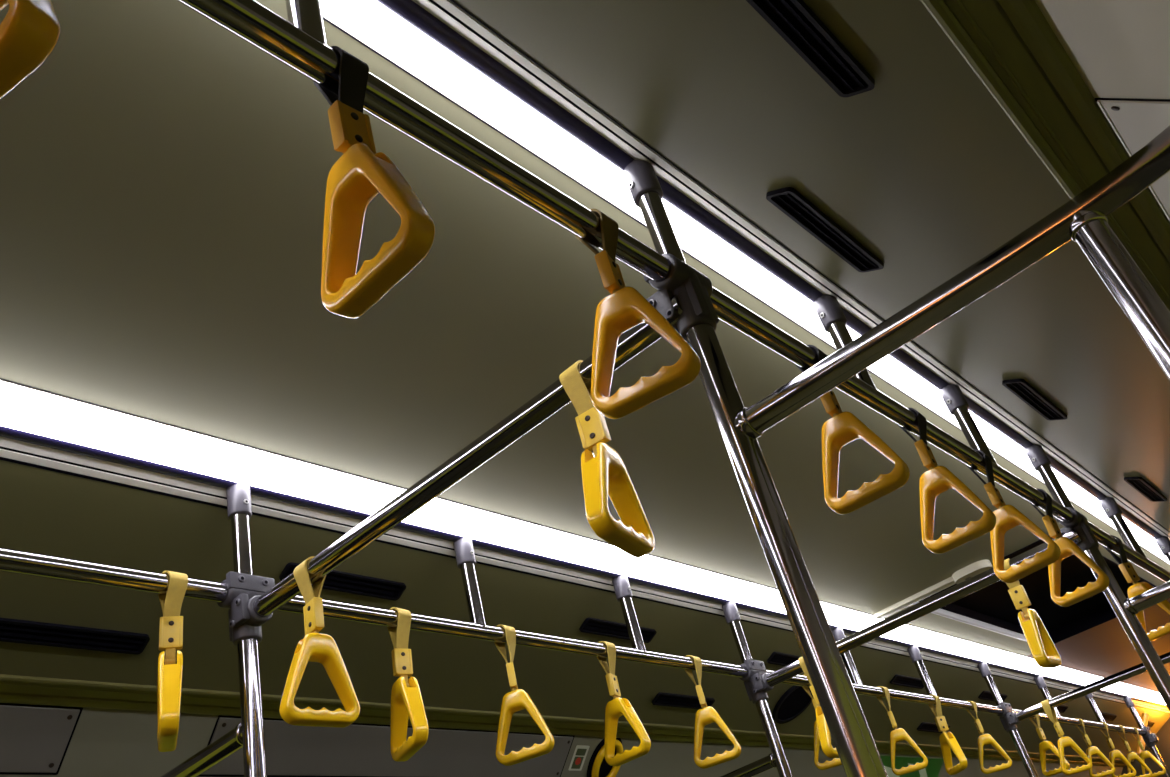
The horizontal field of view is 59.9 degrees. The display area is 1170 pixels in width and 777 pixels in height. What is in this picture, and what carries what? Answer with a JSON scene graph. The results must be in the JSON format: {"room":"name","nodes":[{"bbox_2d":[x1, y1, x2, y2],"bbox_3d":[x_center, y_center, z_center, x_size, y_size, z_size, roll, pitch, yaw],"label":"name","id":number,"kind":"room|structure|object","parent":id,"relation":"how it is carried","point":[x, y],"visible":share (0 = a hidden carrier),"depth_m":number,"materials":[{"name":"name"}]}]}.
{"room":"bus interior","nodes":[
{"label":"bus interior","id":0,"kind":"room"},
{"bbox_2d":[0,708,1122,776],"bbox_3d":[0.042,1.098,2.708,0.267,0.274,9.700,-35,-37,27],"label":"wall","id":1,"kind":"structure","parent":0,"point":[104,742],"depth_m":1.85,"materials":[{"name":"laminate"}]},
{"bbox_2d":[0,703,82,774],"bbox_3d":[-1.176,0.444,1.332,0.085,0.087,0.995,-35,-37,27],"label":"access panel","id":2,"kind":"object","parent":1,"relation":"attached to","point":[34,739],"visible":1,"depth_m":1.64,"materials":[{"name":"black metal"}]},
{"bbox_2d":[199,715,574,776],"bbox_3d":[-0.369,0.791,2.212,0.085,0.087,0.995,-35,-37,27],"label":"access panel","id":3,"kind":"object","parent":1,"relation":"attached to","point":[356,749],"visible":0.79,"depth_m":2.13,"materials":[{"name":"black"}]},
{"bbox_2d":[0,674,1133,766],"bbox_3d":[0.130,0.901,2.704,0.075,0.038,9.700,-35,-37,27],"label":"trim","id":4,"kind":"structure","parent":1,"relation":"attached to","point":[15,689],"depth_m":2.09,"materials":[{"name":"metal"}]},
{"bbox_2d":[568,745,589,770],"bbox_3d":[-0.016,0.943,2.594,0.048,0.049,0.050,-35,-37,27],"label":"warning sign","id":5,"kind":"object","parent":1,"relation":"attached to","point":[579,756],"visible":1,"depth_m":2.59,"materials":[{"name":"grey plastic"}]},
{"bbox_2d":[587,738,622,776],"bbox_3d":[0.052,0.979,2.667,0.112,0.114,0.120,-35,-37,27],"label":"ring","id":6,"kind":"object","parent":1,"relation":"attached to","point":[598,766],"visible":0.56,"depth_m":2.64,"materials":[{"name":"yellow plastic"}]},
{"bbox_2d":[880,755,942,776],"bbox_3d":[1.200,1.503,3.930,0.118,0.121,0.800,-35,-37,27],"label":"sign","id":7,"kind":"object","parent":1,"relation":"attached to","point":[933,768],"visible":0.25,"depth_m":4.02,"materials":[{"name":"green plastic"}]},
{"bbox_2d":[0,0,1169,691],"bbox_3d":[0.671,0.313,2.441,0.682,0.012,9.700,-35,-37,27],"label":"ceiling","id":8,"kind":"structure","parent":0,"point":[164,174],"depth_m":1.37,"materials":[{"name":"laminate"}]},
{"bbox_2d":[0,381,1166,707],"bbox_3d":[0.395,0.523,2.611,0.077,0.049,9.700,-35,-37,27],"label":"light strip","id":9,"kind":"object","parent":8,"relation":"attached to","point":[27,415],"visible":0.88,"depth_m":1.76,"materials":[{"name":"white plastic"}]},
{"bbox_2d":[226,483,252,574],"bbox_3d":[-0.526,0.232,1.557,0.038,0.188,0.036,-35,-37,27],"label":"hanger","id":10,"kind":"object","parent":9,"relation":"attached to","point":[239,507],"visible":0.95,"depth_m":1.56,"materials":[{"name":"metal"}]},
{"bbox_2d":[453,537,485,626],"bbox_3d":[-0.213,0.366,1.898,0.038,0.188,0.036,-35,-37,27],"label":"hanger","id":11,"kind":"object","parent":9,"relation":"attached to","point":[463,547],"visible":0.98,"depth_m":1.90,"materials":[{"name":"metal"}]},
{"bbox_2d":[612,575,645,651],"bbox_3d":[0.100,0.501,2.239,0.038,0.188,0.036,-35,-37,27],"label":"hanger","id":12,"kind":"object","parent":9,"relation":"attached to","point":[621,585],"visible":0.97,"depth_m":2.24,"materials":[{"name":"metal"}]},
{"bbox_2d":[722,601,751,663],"bbox_3d":[0.388,0.625,2.554,0.038,0.188,0.036,-35,-37,27],"label":"hanger","id":13,"kind":"object","parent":9,"relation":"attached to","point":[730,611],"visible":0.94,"depth_m":2.56,"materials":[{"name":"metal"}]},
{"bbox_2d":[831,627,862,685],"bbox_3d":[0.766,0.787,2.965,0.038,0.188,0.036,-35,-37,27],"label":"hanger","id":14,"kind":"object","parent":9,"relation":"attached to","point":[838,633],"visible":0.56,"depth_m":2.95,"materials":[{"name":"metal"}]},
{"bbox_2d":[907,645,936,695],"bbox_3d":[1.112,0.936,3.343,0.038,0.188,0.036,-35,-37,27],"label":"hanger","id":15,"kind":"object","parent":9,"relation":"attached to","point":[914,653],"visible":0.94,"depth_m":3.34,"materials":[{"name":"metal"}]},
{"bbox_2d":[977,662,1002,705],"bbox_3d":[1.516,1.110,3.784,0.038,0.188,0.036,-35,-37,27],"label":"hanger","id":16,"kind":"object","parent":9,"relation":"attached to","point":[985,672],"visible":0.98,"depth_m":3.79,"materials":[{"name":"metal"}]},
{"bbox_2d":[1034,675,1060,716],"bbox_3d":[1.927,1.287,4.232,0.038,0.188,0.036,-35,-37,27],"label":"hanger","id":17,"kind":"object","parent":9,"relation":"attached to","point":[1041,684],"visible":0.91,"depth_m":4.24,"materials":[{"name":"metal"}]},
{"bbox_2d":[320,0,1168,560],"bbox_3d":[0.953,0.126,2.255,0.077,0.049,9.700,-35,-37,27],"label":"light strip","id":18,"kind":"object","parent":8,"relation":"attached to","point":[404,28],"visible":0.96,"depth_m":1.22,"materials":[{"name":"white plastic"}]},
{"bbox_2d":[285,0,326,44],"bbox_3d":[-0.235,-0.331,0.835,0.036,0.184,0.039,-35,-37,27],"label":"hanger","id":19,"kind":"object","parent":18,"relation":"attached to","point":[306,15],"visible":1,"depth_m":0.80,"materials":[{"name":"metal"}]},
{"bbox_2d":[623,159,685,262],"bbox_3d":[0.084,-0.194,1.182,0.036,0.184,0.039,-35,-37,27],"label":"hanger","id":20,"kind":"object","parent":18,"relation":"attached to","point":[642,181],"visible":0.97,"depth_m":1.19,"materials":[{"name":"metal"}]},
{"bbox_2d":[813,294,875,388],"bbox_3d":[0.387,-0.064,1.513,0.036,0.184,0.039,-35,-37,27],"label":"hanger","id":21,"kind":"object","parent":18,"relation":"attached to","point":[833,320],"visible":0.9,"depth_m":1.52,"materials":[{"name":"metal"}]},
{"bbox_2d":[939,384,996,463],"bbox_3d":[0.700,0.071,1.854,0.036,0.184,0.039,-35,-37,27],"label":"hanger","id":22,"kind":"object","parent":18,"relation":"attached to","point":[952,395],"visible":0.92,"depth_m":1.86,"materials":[{"name":"metal"}]},
{"bbox_2d":[1024,444,1073,508],"bbox_3d":[1.003,0.201,2.184,0.036,0.184,0.039,-35,-37,27],"label":"hanger","id":23,"kind":"object","parent":18,"relation":"attached to","point":[1036,454],"visible":0.94,"depth_m":2.19,"materials":[{"name":"metal"}]},
{"bbox_2d":[1099,497,1145,556],"bbox_3d":[1.367,0.358,2.582,0.036,0.184,0.039,-35,-37,27],"label":"hanger","id":24,"kind":"object","parent":18,"relation":"attached to","point":[1109,505],"visible":0.93,"depth_m":2.58,"materials":[{"name":"metal"}]},
{"bbox_2d":[1155,536,1169,561],"bbox_3d":[1.740,0.518,2.988,0.036,0.184,0.039,-35,-37,27],"label":"hanger","id":25,"kind":"object","parent":18,"relation":"attached to","point":[1163,542],"visible":0.94,"depth_m":3.01,"materials":[{"name":"metal"}]},
{"bbox_2d":[873,535,1156,643],"bbox_3d":[1.516,0.705,3.424,0.595,0.077,1.382,-35,-37,27],"label":"roof hatch","id":26,"kind":"object","parent":8,"relation":"attached to","point":[991,607],"visible":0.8,"depth_m":3.49,"materials":[{"name":"black"}]},
{"bbox_2d":[0,460,1169,758],"bbox_3d":[0.251,0.730,2.661,0.332,0.186,9.700,-35,-37,27],"label":"ceiling","id":27,"kind":"structure","parent":0,"point":[42,511],"depth_m":1.97,"materials":[{"name":"laminate"}]},
{"bbox_2d":[0,618,149,654],"bbox_3d":[-0.804,0.382,1.571,0.038,0.026,0.262,-35,-37,27],"label":"ceiling vent","id":28,"kind":"object","parent":27,"relation":"in","point":[11,630],"visible":1,"depth_m":1.58,"materials":[{"name":"black plastic"}]},
{"bbox_2d":[0,623,141,649],"bbox_3d":[-0.806,0.380,1.572,0.028,0.018,0.253,-35,-37,27],"label":"grille","id":29,"kind":"object","parent":28,"relation":"attached to","point":[45,634],"depth_m":1.57,"materials":[{"name":"black plastic"}]},
{"bbox_2d":[279,562,405,600],"bbox_3d":[-0.433,0.349,1.836,0.038,0.026,0.262,-35,-37,27],"label":"ceiling vent","id":30,"kind":"object","parent":27,"relation":"in","point":[340,581],"visible":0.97,"depth_m":1.85,"materials":[{"name":"black plastic"}]},
{"bbox_2d":[579,617,656,642],"bbox_3d":[0.080,0.570,2.395,0.038,0.026,0.262,-35,-37,27],"label":"ceiling vent","id":31,"kind":"object","parent":27,"relation":"in","point":[590,625],"visible":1,"depth_m":2.37,"materials":[{"name":"black plastic"}]},
{"bbox_2d":[583,621,652,639],"bbox_3d":[0.078,0.568,2.397,0.028,0.018,0.253,-35,-37,27],"label":"grille","id":32,"kind":"object","parent":31,"relation":"attached to","point":[603,628],"depth_m":2.37,"materials":[{"name":"black plastic"}]},
{"bbox_2d":[651,692,714,708],"bbox_3d":[0.266,0.842,2.738,0.038,0.026,0.262,-35,-37,27],"label":"ceiling vent","id":33,"kind":"object","parent":27,"relation":"in","point":[661,699],"visible":0.8,"depth_m":2.72,"materials":[{"name":"black plastic"}]},
{"bbox_2d":[656,695,709,706],"bbox_3d":[0.265,0.841,2.740,0.028,0.018,0.253,-35,-37,27],"label":"grille","id":34,"kind":"object","parent":33,"relation":"attached to","point":[661,700],"depth_m":2.72,"materials":[{"name":"black"}]},
{"bbox_2d":[767,652,800,665],"bbox_3d":[0.609,0.797,2.972,0.038,0.026,0.262,-35,-37,27],"label":"ceiling vent","id":35,"kind":"object","parent":27,"relation":"in","point":[776,658],"visible":0.5,"depth_m":2.92,"materials":[{"name":"black plastic"}]},
{"bbox_2d":[771,655,796,663],"bbox_3d":[0.607,0.796,2.974,0.028,0.018,0.253,-35,-37,27],"label":"grille","id":36,"kind":"object","parent":35,"relation":"attached to","point":[775,659],"depth_m":2.93,"materials":[{"name":"black plastic"}]},
{"bbox_2d":[772,685,813,723],"bbox_3d":[0.642,0.957,3.110,0.158,0.088,0.170,-35,-37,27],"label":"speaker","id":37,"kind":"object","parent":27,"relation":"attached to","point":[795,700],"visible":0.66,"depth_m":3.10},
{"bbox_2d":[890,674,923,688],"bbox_3d":[1.128,1.020,3.538,0.038,0.026,0.262,-35,-37,27],"label":"ceiling vent","id":38,"kind":"object","parent":27,"relation":"in","point":[900,680],"visible":0.72,"depth_m":3.52,"materials":[{"name":"black plastic"}]},
{"bbox_2d":[894,677,922,686],"bbox_3d":[1.127,1.019,3.540,0.028,0.018,0.253,-35,-37,27],"label":"grille","id":39,"kind":"object","parent":38,"relation":"attached to","point":[901,681],"depth_m":3.53,"materials":[{"name":"black"}]},
{"bbox_2d":[454,0,1169,531],"bbox_3d":[0.239,-0.296,1.099,0.332,0.186,6.900,-35,-37,27],"label":"ceiling","id":40,"kind":"structure","parent":0,"point":[924,168],"depth_m":1.17,"materials":[{"name":"laminate"}]},
{"bbox_2d":[412,0,1169,539],"bbox_3d":[0.996,0.114,2.221,0.029,0.034,9.700,-35,-37,27],"label":"trim","id":41,"kind":"structure","parent":40,"relation":"attached to","point":[427,5],"depth_m":1.28,"materials":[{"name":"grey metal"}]},
{"bbox_2d":[746,0,874,96],"bbox_3d":[0.193,-0.339,0.933,0.038,0.026,0.262,-35,-37,27],"label":"ceiling vent","id":42,"kind":"object","parent":40,"relation":"in","point":[794,21],"visible":1,"depth_m":0.96,"materials":[{"name":"black plastic"}]},
{"bbox_2d":[766,187,883,271],"bbox_3d":[0.321,-0.207,1.340,0.038,0.026,0.262,-35,-37,27],"label":"ceiling vent","id":43,"kind":"object","parent":40,"relation":"in","point":[788,200],"visible":1,"depth_m":1.33,"materials":[{"name":"black plastic"}]},
{"bbox_2d":[1002,379,1066,420],"bbox_3d":[0.851,0.021,1.918,0.038,0.026,0.262,-35,-37,27],"label":"ceiling vent","id":44,"kind":"object","parent":40,"relation":"in","point":[1022,389],"visible":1,"depth_m":1.91,"materials":[{"name":"black plastic"}]},
{"bbox_2d":[1008,383,1061,416],"bbox_3d":[0.852,0.019,1.919,0.028,0.018,0.253,-35,-37,27],"label":"grille","id":45,"kind":"object","parent":44,"relation":"attached to","point":[1027,393],"depth_m":1.91,"materials":[{"name":"black plastic"}]},
{"bbox_2d":[1124,477,1166,501],"bbox_3d":[1.374,0.246,2.488,0.038,0.026,0.262,-35,-37,27],"label":"ceiling vent","id":46,"kind":"object","parent":40,"relation":"in","point":[1142,486],"visible":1,"depth_m":2.48,"materials":[{"name":"black plastic"}]},
{"bbox_2d":[1129,480,1161,498],"bbox_3d":[1.374,0.243,2.489,0.028,0.018,0.253,-35,-37,27],"label":"grille","id":47,"kind":"object","parent":46,"relation":"attached to","point":[1143,487],"depth_m":2.48,"materials":[{"name":"black plastic"}]},
{"bbox_2d":[1035,0,1169,98],"bbox_3d":[0.554,-0.301,0.812,0.267,0.274,6.900,-35,-37,27],"label":"wall","id":48,"kind":"structure","parent":0,"point":[1118,48],"depth_m":0.92,"materials":[{"name":"beige laminate"}]},
{"bbox_2d":[920,0,1169,310],"bbox_3d":[1.309,0.064,1.953,0.075,0.038,9.700,-35,-37,27],"label":"trim","id":49,"kind":"structure","parent":48,"relation":"attached to","point":[1012,48],"depth_m":1.03,"materials":[{"name":"metal"}]},
{"bbox_2d":[1094,98,1169,221],"bbox_3d":[0.878,-0.145,1.340,0.085,0.087,0.993,-35,-37,27],"label":"access panel","id":50,"kind":"object","parent":48,"relation":"attached to","point":[1135,122],"visible":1,"depth_m":1.04,"materials":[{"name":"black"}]},
{"bbox_2d":[1121,718,1169,776],"bbox_3d":[4.074,2.512,5.333,2.260,2.120,0.040,-35,-37,27],"label":"wall","id":51,"kind":"structure","parent":0,"point":[1163,745],"depth_m":6.05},
{"bbox_2d":[0,378,1158,692],"bbox_3d":[0.420,0.490,2.601,0.007,0.018,9.700,-35,-37,27],"label":"trim","id":52,"kind":"structure","parent":51,"relation":"attached to","point":[0,379],"depth_m":1.72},
{"bbox_2d":[0,436,1169,713],"bbox_3d":[0.361,0.565,2.626,0.029,0.034,9.700,-35,-37,27],"label":"trim","id":53,"kind":"structure","parent":51,"relation":"attached to","point":[4,442],"depth_m":1.83,"materials":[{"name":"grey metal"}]},
{"bbox_2d":[322,17,1167,563],"bbox_3d":[0.918,0.136,2.284,0.002,0.017,9.700,-35,-37,27],"label":"trim","id":54,"kind":"structure","parent":51,"relation":"attached to","point":[322,17],"depth_m":1.29,"materials":[{"name":"grey metal"}]},
{"bbox_2d":[321,6,1169,564],"bbox_3d":[0.921,0.134,2.281,0.007,0.018,9.700,-35,-37,27],"label":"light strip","id":55,"kind":"structure","parent":51,"relation":"attached to","point":[326,14],"depth_m":1.28,"materials":[{"name":"white plastic"}]},
{"bbox_3d":[1.165,2.021,1.314,2.260,0.020,9.700,-35,-37,27],"label":"floor","id":56,"kind":"structure","parent":0,"visible":0},
{"bbox_2d":[237,638,266,776],"bbox_3d":[-0.282,1.077,1.000,0.029,1.855,0.029,-35,-37,27],"label":"pole","id":57,"kind":"object","parent":56,"relation":"on","point":[253,738],"visible":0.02,"depth_m":1.40,"materials":[{"name":"metal"}]},
{"bbox_2d":[161,722,242,776],"bbox_3d":[-0.675,0.624,1.539,0.602,0.034,0.033,-35,-37,27],"label":"rail","id":58,"kind":"object","parent":57,"relation":"attached to","point":[229,743],"visible":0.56,"depth_m":1.43,"materials":[{"name":"metal"}]},
{"bbox_2d":[755,699,791,776],"bbox_3d":[0.632,1.470,1.996,0.029,1.855,0.029,-35,-37,27],"label":"pole","id":59,"kind":"object","parent":56,"relation":"on","point":[767,721],"visible":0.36,"depth_m":2.41,"materials":[{"name":"metal"}]},
{"bbox_2d":[720,753,775,776],"bbox_3d":[0.240,1.024,2.532,0.602,0.033,0.033,-35,-37,27],"label":"rail","id":60,"kind":"object","parent":59,"relation":"attached to","point":[761,765],"visible":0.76,"depth_m":2.41,"materials":[{"name":"metal"}]},
{"bbox_2d":[685,323,887,776],"bbox_3d":[0.329,0.651,0.626,0.032,1.858,0.032,-35,-37,27],"label":"pole","id":61,"kind":"object","parent":56,"relation":"on","point":[859,756],"visible":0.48,"depth_m":0.93,"materials":[{"name":"metal"}]},
{"bbox_2d":[734,125,1169,437],"bbox_3d":[0.590,0.535,0.432,0.675,1.717,0.033,-35,-37,27],"label":"rail","id":62,"kind":"object","parent":61,"relation":"attached to","point":[1083,220],"visible":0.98,"depth_m":0.86,"materials":[{"name":"metal"}]},
{"bbox_2d":[1009,729,1037,776],"bbox_3d":[1.760,1.955,3.227,0.029,1.855,0.029,-35,-37,27],"label":"pole","id":63,"kind":"object","parent":56,"relation":"on","point":[1017,741],"visible":0.76,"depth_m":3.64,"materials":[{"name":"metal"}]},
{"bbox_2d":[1084,547,1169,710],"bbox_3d":[1.248,1.046,1.628,0.032,1.858,0.032,-35,-37,27],"label":"pole","id":64,"kind":"object","parent":56,"relation":"on","point":[1133,628],"visible":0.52,"depth_m":1.99,"materials":[{"name":"metal"}]},
{"bbox_2d":[1124,581,1169,614],"bbox_3d":[1.512,0.941,1.428,0.675,1.692,0.033,-35,-37,27],"label":"rail","id":65,"kind":"object","parent":64,"relation":"attached to","point":[1160,593],"visible":0.98,"depth_m":1.99,"materials":[{"name":"metal"}]},
{"bbox_3d":[-2.247,-0.206,-1.560,2.260,2.120,0.040,-35,-37,27],"label":"wall","id":66,"kind":"structure","parent":0,"visible":0},
{"bbox_2d":[0,547,1145,735],"bbox_3d":[0.073,0.556,2.137,0.029,0.029,8.570,-35,-37,27],"label":"grab rail","id":67,"kind":"object","parent":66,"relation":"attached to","point":[11,560],"visible":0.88,"depth_m":1.74,"materials":[{"name":"metal"}]},
{"bbox_2d":[157,570,187,751],"bbox_3d":[-0.558,0.362,1.377,0.041,0.239,0.104,0,-36,-24],"label":"handle","id":68,"kind":"object","parent":67,"relation":"hanging from","point":[169,672],"visible":0.99,"depth_m":1.35,"materials":[{"name":"yellow plastic"}]},
{"bbox_2d":[217,571,274,645],"bbox_3d":[-0.492,0.322,1.490,0.060,0.097,0.076,-35,-37,27],"label":"clamp","id":69,"kind":"object","parent":67,"relation":"attached to","point":[244,589],"visible":0.89,"depth_m":1.47,"materials":[{"name":"grey plastic"}]},
{"bbox_2d":[253,294,682,616],"bbox_3d":[-0.194,0.123,1.296,0.833,0.030,0.030,-35,-37,27],"label":"bar","id":70,"kind":"object","parent":69,"relation":"attached to","point":[633,341],"visible":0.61,"depth_m":1.26,"materials":[{"name":"metal"}]},
{"bbox_2d":[279,556,359,727],"bbox_3d":[-0.364,0.335,1.356,0.104,0.237,0.035,16,-44,-40],"label":"handle","id":71,"kind":"object","parent":70,"relation":"hanging from","point":[315,646],"visible":1,"depth_m":1.33,"materials":[{"name":"yellow plastic"}]},
{"bbox_2d":[559,360,654,557],"bbox_3d":[0.012,0.068,1.114,0.035,0.240,0.104,-29,-35,20],"label":"handle","id":72,"kind":"object","parent":70,"relation":"hanging from","point":[604,472],"visible":0.98,"depth_m":1.10,"materials":[{"name":"yellow plastic"}]},
{"bbox_2d":[387,607,428,761],"bbox_3d":[-0.292,0.472,1.655,0.044,0.245,0.105,7,-39,-32],"label":"handle","id":73,"kind":"object","parent":67,"relation":"hanging from","point":[406,698],"visible":0.99,"depth_m":1.63,"materials":[{"name":"yellow plastic"}]},
{"bbox_2d":[494,624,554,765],"bbox_3d":[-0.126,0.546,1.835,0.105,0.250,0.043,-21,-33,7],"label":"handle","id":74,"kind":"object","parent":67,"relation":"hanging from","point":[516,700],"visible":0.99,"depth_m":1.80,"materials":[{"name":"yellow plastic"}]},
{"bbox_2d":[597,641,650,765],"bbox_3d":[0.062,0.628,2.048,0.105,0.243,0.034,-35,-37,27],"label":"handle","id":75,"kind":"object","parent":67,"relation":"hanging from","point":[617,707],"visible":0.99,"depth_m":2.02,"materials":[{"name":"yellow plastic"}]},
{"bbox_2d":[685,655,740,768],"bbox_3d":[0.267,0.713,2.266,0.105,0.246,0.045,-24,-33,11],"label":"handle","id":76,"kind":"object","parent":67,"relation":"hanging from","point":[704,716],"visible":0.99,"depth_m":2.23,"materials":[{"name":"yellow plastic"}]},
{"bbox_2d":[739,659,773,703],"bbox_3d":[0.422,0.715,2.487,0.060,0.097,0.076,-35,-37,27],"label":"clamp","id":77,"kind":"object","parent":67,"relation":"attached to","point":[755,683],"visible":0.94,"depth_m":2.47,"materials":[{"name":"grey plastic"}]},
{"bbox_2d":[765,528,1081,686],"bbox_3d":[0.720,0.516,2.292,0.833,0.030,0.030,-35,-37,27],"label":"bar","id":78,"kind":"object","parent":77,"relation":"attached to","point":[986,578],"visible":0.81,"depth_m":2.27,"materials":[{"name":"metal"}]},
{"bbox_2d":[798,657,838,757],"bbox_3d":[0.549,0.733,2.353,0.104,0.244,0.033,17,-45,-40],"label":"handle","id":79,"kind":"object","parent":78,"relation":"hanging from","point":[829,751],"visible":0.35,"depth_m":2.30,"materials":[{"name":"yellow plastic"}]},
{"bbox_2d":[1004,558,1061,667],"bbox_3d":[0.930,0.471,2.133,0.038,0.234,0.105,-36,-38,28],"label":"handle","id":80,"kind":"object","parent":78,"relation":"hanging from","point":[1044,652],"visible":0.94,"depth_m":2.12,"materials":[{"name":"yellow plastic"}]},
{"bbox_2d":[803,674,841,769],"bbox_3d":[0.615,0.865,2.652,0.105,0.240,0.036,-25,-33,13],"label":"handle","id":81,"kind":"object","parent":67,"relation":"hanging from","point":[835,762],"visible":0.46,"depth_m":2.61,"materials":[{"name":"yellow plastic"}]},
{"bbox_2d":[877,686,927,775],"bbox_3d":[0.904,0.992,2.963,0.105,0.250,0.037,-24,-33,12],"label":"handle","id":82,"kind":"object","parent":67,"relation":"hanging from","point":[899,734],"visible":0.98,"depth_m":2.93,"materials":[{"name":"yellow plastic"}]},
{"bbox_2d":[929,694,967,774],"bbox_3d":[1.147,1.093,3.230,0.050,0.244,0.105,-6,-34,-16],"label":"handle","id":83,"kind":"object","parent":67,"relation":"hanging from","point":[948,741],"visible":0.98,"depth_m":3.21,"materials":[{"name":"yellow plastic"}]},
{"bbox_2d":[966,700,1011,773],"bbox_3d":[1.352,1.180,3.454,0.105,0.240,0.040,-20,-33,7],"label":"handle","id":84,"kind":"object","parent":67,"relation":"hanging from","point":[984,739],"visible":1,"depth_m":3.42,"materials":[{"name":"yellow plastic"}]},
{"bbox_2d":[996,702,1020,732],"bbox_3d":[1.550,1.200,3.717,0.060,0.097,0.076,-35,-37,27],"label":"clamp","id":85,"kind":"object","parent":67,"relation":"attached to","point":[1009,720],"visible":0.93,"depth_m":3.69,"materials":[{"name":"grey plastic"}]},
{"bbox_2d":[1016,652,1169,720],"bbox_3d":[1.848,1.002,3.523,0.833,0.030,0.030,-35,-37,27],"label":"bar","id":86,"kind":"object","parent":85,"relation":"attached to","point":[1140,668],"visible":0.86,"depth_m":3.56,"materials":[{"name":"metal"}]},
{"bbox_2d":[1041,699,1092,774],"bbox_3d":[1.681,1.226,3.586,0.105,0.255,0.045,-21,-33,7],"label":"handle","id":87,"kind":"object","parent":86,"relation":"hanging from","point":[1066,741],"visible":1,"depth_m":3.55,"materials":[{"name":"yellow plastic"}]},
{"bbox_2d":[1030,714,1069,775],"bbox_3d":[1.766,1.363,3.913,0.034,0.239,0.105,18,-46,-42],"label":"handle","id":88,"kind":"object","parent":67,"relation":"hanging from","point":[1044,746],"visible":0.88,"depth_m":3.89,"materials":[{"name":"yellow plastic"}]},
{"bbox_2d":[1075,718,1114,776],"bbox_3d":[2.147,1.525,4.321,0.105,0.245,0.039,-21,-33,8],"label":"handle","id":89,"kind":"object","parent":67,"relation":"hanging from","point":[1093,750],"visible":0.85,"depth_m":4.29,"materials":[{"name":"yellow plastic"}]},
{"bbox_2d":[1099,722,1135,776],"bbox_3d":[2.373,1.629,4.574,0.105,0.249,0.040,-19,-32,5],"label":"handle","id":90,"kind":"object","parent":67,"relation":"hanging from","point":[1113,754],"visible":0.83,"depth_m":4.55,"materials":[{"name":"yellow plastic"}]},
{"bbox_2d":[1117,725,1151,776],"bbox_3d":[2.551,1.708,4.769,0.105,0.252,0.038,-23,-33,10],"label":"handle","id":91,"kind":"object","parent":67,"relation":"hanging from","point":[1130,756],"visible":0.88,"depth_m":4.74,"materials":[{"name":"yellow plastic"}]},
{"bbox_2d":[1130,727,1165,776],"bbox_3d":[2.721,1.771,4.951,0.105,0.239,0.032,-32,-36,23],"label":"handle","id":92,"kind":"object","parent":67,"relation":"hanging from","point":[1145,754],"visible":0.84,"depth_m":4.92,"materials":[{"name":"yellow plastic"}]},
{"bbox_2d":[177,0,1169,581],"bbox_3d":[0.805,0.181,1.896,0.029,0.029,8.970,-35,-37,27],"label":"grab rail","id":93,"kind":"object","parent":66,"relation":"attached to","point":[249,20],"visible":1,"depth_m":0.95,"materials":[{"name":"metal"}]},
{"bbox_2d":[0,0,59,98],"bbox_3d":[-0.337,-0.240,0.573,0.105,0.232,0.034,-30,-35,21],"label":"handle","id":94,"kind":"object","parent":93,"relation":"hanging from","point":[30,29],"visible":1,"depth_m":0.50,"materials":[{"name":"yellow plastic"}]},
{"bbox_2d":[313,46,434,318],"bbox_3d":[-0.172,-0.166,0.759,0.104,0.232,0.035,-37,-38,29],"label":"handle","id":95,"kind":"object","parent":93,"relation":"hanging from","point":[360,174],"visible":0.99,"depth_m":0.73,"materials":[{"name":"yellow plastic"}]},
{"bbox_2d":[575,208,700,418],"bbox_3d":[0.035,-0.082,0.978,0.105,0.232,0.038,-27,-34,16],"label":"handle","id":96,"kind":"object","parent":93,"relation":"hanging from","point":[625,308],"visible":0.99,"depth_m":0.94,"materials":[{"name":"yellow"}]},
{"bbox_2d":[643,254,718,341],"bbox_3d":[0.105,-0.095,1.126,0.060,0.097,0.076,-35,-37,27],"label":"clamp","id":97,"kind":"object","parent":93,"relation":"attached to","point":[693,289],"visible":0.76,"depth_m":1.10,"materials":[{"name":"grey plastic"}]},
{"bbox_2d":[796,345,909,513],"bbox_3d":[0.323,0.040,1.284,0.105,0.239,0.053,-30,-35,21],"label":"handle","id":98,"kind":"object","parent":93,"relation":"hanging from","point":[843,428],"visible":0.94,"depth_m":1.24,"materials":[{"name":"yellow"}]},
{"bbox_2d":[898,408,995,553],"bbox_3d":[0.518,0.127,1.507,0.105,0.234,0.061,-33,-36,24],"label":"handle","id":99,"kind":"object","parent":93,"relation":"hanging from","point":[939,479],"visible":0.98,"depth_m":1.47,"materials":[{"name":"yellow plastic"}]},
{"bbox_2d":[966,450,1060,582],"bbox_3d":[0.696,0.200,1.689,0.105,0.243,0.083,-34,-37,26],"label":"handle","id":100,"kind":"object","parent":93,"relation":"hanging from","point":[1008,517],"visible":0.95,"depth_m":1.64,"materials":[{"name":"yellow plastic"}]},
{"bbox_2d":[1029,489,1109,606],"bbox_3d":[0.900,0.293,1.929,0.069,0.233,0.105,18,-46,-41],"label":"handle","id":101,"kind":"object","parent":93,"relation":"hanging from","point":[1067,547],"visible":0.98,"depth_m":1.89,"materials":[{"name":"yellow plastic"}]},
{"bbox_2d":[1054,507,1098,550],"bbox_3d":[1.024,0.300,2.128,0.060,0.097,0.076,-35,-37,27],"label":"clamp","id":102,"kind":"object","parent":93,"relation":"attached to","point":[1080,522],"visible":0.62,"depth_m":2.10,"materials":[{"name":"grey plastic"}]},
{"bbox_2d":[1103,535,1169,640],"bbox_3d":[1.241,0.444,2.296,0.043,0.242,0.104,3,-37,-28],"label":"handle","id":103,"kind":"object","parent":93,"relation":"hanging from","point":[1126,567],"visible":0.58,"depth_m":2.29,"materials":[{"name":"yellow plastic"}]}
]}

